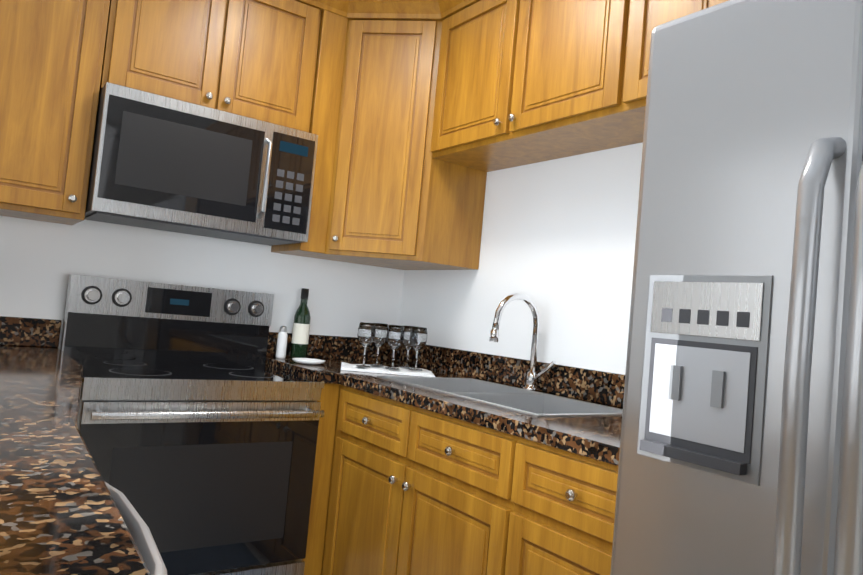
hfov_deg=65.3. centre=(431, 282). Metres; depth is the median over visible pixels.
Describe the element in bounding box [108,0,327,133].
upper cabinet
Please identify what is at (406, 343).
wine glass
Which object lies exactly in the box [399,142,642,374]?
wall
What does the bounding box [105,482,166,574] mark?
chair
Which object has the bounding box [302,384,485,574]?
base cabinet
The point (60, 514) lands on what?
countertop
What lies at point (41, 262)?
wall
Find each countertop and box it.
[0,316,150,574]
[265,293,624,465]
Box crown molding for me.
[295,0,480,20]
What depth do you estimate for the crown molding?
2.84 m
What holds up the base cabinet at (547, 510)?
on the floor
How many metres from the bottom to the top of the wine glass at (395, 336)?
0.180 m
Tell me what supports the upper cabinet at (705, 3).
attached to the wall at (558, 240)
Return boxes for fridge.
[610,0,862,574]
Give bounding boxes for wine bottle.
[290,288,310,358]
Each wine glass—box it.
[356,322,375,366]
[370,323,387,365]
[385,325,404,369]
[400,325,415,367]
[409,327,427,370]
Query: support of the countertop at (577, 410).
on the base cabinet at (547, 510)
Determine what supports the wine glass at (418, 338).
on the towel
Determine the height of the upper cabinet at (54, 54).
1.036 m
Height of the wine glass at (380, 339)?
0.180 m
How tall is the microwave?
0.446 m
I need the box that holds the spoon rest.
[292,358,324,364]
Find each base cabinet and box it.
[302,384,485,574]
[478,429,617,574]
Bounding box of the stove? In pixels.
[60,275,324,574]
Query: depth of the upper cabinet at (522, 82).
2.43 m
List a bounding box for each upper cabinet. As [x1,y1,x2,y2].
[0,0,115,224]
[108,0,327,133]
[296,20,486,269]
[430,0,642,171]
[594,0,701,135]
[698,0,727,10]
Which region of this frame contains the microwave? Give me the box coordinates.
[84,82,317,245]
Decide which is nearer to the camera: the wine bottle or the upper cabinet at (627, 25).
the upper cabinet at (627, 25)
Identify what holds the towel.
on the countertop at (577, 410)
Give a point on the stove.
(198, 423)
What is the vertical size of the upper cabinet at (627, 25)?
0.600 m
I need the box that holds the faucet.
[489,293,556,391]
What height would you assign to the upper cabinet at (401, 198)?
1.035 m
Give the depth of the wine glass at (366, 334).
2.74 m
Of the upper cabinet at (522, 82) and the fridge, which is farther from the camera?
the upper cabinet at (522, 82)
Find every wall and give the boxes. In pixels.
[0,216,403,348]
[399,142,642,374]
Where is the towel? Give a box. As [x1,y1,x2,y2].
[341,362,434,376]
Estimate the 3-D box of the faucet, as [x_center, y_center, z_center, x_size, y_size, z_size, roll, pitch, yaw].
[0.343,0.223,2.476,0.254,0.361,0.156,7,-4,-35]
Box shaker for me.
[276,326,287,358]
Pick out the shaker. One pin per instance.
(281, 344)

